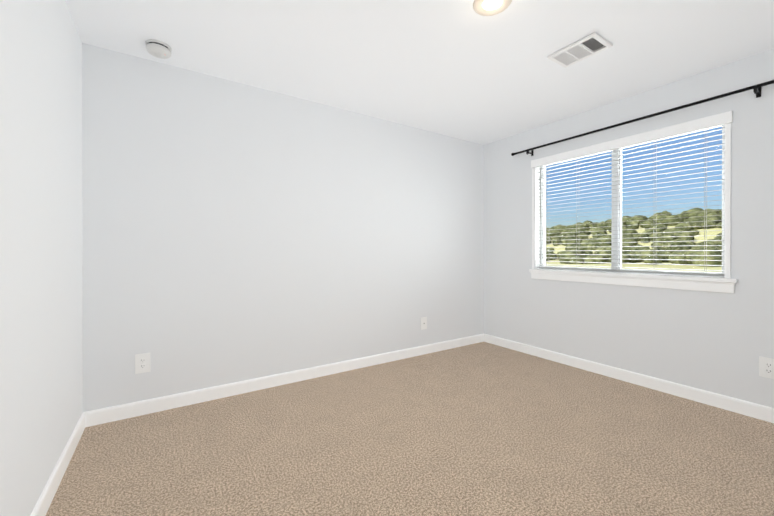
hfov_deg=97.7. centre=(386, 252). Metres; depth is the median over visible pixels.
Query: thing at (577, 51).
ceiling vent
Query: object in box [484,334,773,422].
baseboard
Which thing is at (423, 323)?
electrical outlet
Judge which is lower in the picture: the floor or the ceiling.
the floor
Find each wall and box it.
[0,0,82,515]
[82,43,483,411]
[484,49,773,407]
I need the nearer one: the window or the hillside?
the window
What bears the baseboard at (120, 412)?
attached to the wall at (232, 231)
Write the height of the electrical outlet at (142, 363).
0.132 m
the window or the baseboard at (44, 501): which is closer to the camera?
the baseboard at (44, 501)
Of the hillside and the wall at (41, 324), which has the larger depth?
the hillside
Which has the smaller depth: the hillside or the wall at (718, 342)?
the wall at (718, 342)
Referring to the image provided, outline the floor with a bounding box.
[46,342,773,515]
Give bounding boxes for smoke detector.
[145,39,171,58]
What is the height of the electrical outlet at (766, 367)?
0.132 m
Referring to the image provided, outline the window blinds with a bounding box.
[537,125,724,275]
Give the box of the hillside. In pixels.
[547,208,721,271]
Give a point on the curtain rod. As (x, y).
(756, 89)
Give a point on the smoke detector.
(158, 49)
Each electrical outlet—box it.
[135,353,149,373]
[421,317,426,329]
[759,356,773,378]
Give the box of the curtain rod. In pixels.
[511,80,773,155]
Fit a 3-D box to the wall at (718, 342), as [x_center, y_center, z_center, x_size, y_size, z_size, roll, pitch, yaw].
[2.208,-0.112,2.830,0.160,2.440,3.405,0,0,-33]
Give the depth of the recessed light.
1.82 m
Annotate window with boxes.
[529,111,737,292]
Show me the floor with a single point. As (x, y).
(483, 429)
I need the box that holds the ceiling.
[65,0,773,144]
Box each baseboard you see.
[30,413,84,515]
[83,334,483,426]
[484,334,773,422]
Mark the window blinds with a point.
(658, 272)
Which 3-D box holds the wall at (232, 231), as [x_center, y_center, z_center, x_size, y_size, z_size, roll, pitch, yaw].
[-0.407,-0.113,3.245,4.076,2.440,0.160,0,0,-33]
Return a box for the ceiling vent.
[547,32,612,67]
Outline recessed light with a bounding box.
[473,0,511,15]

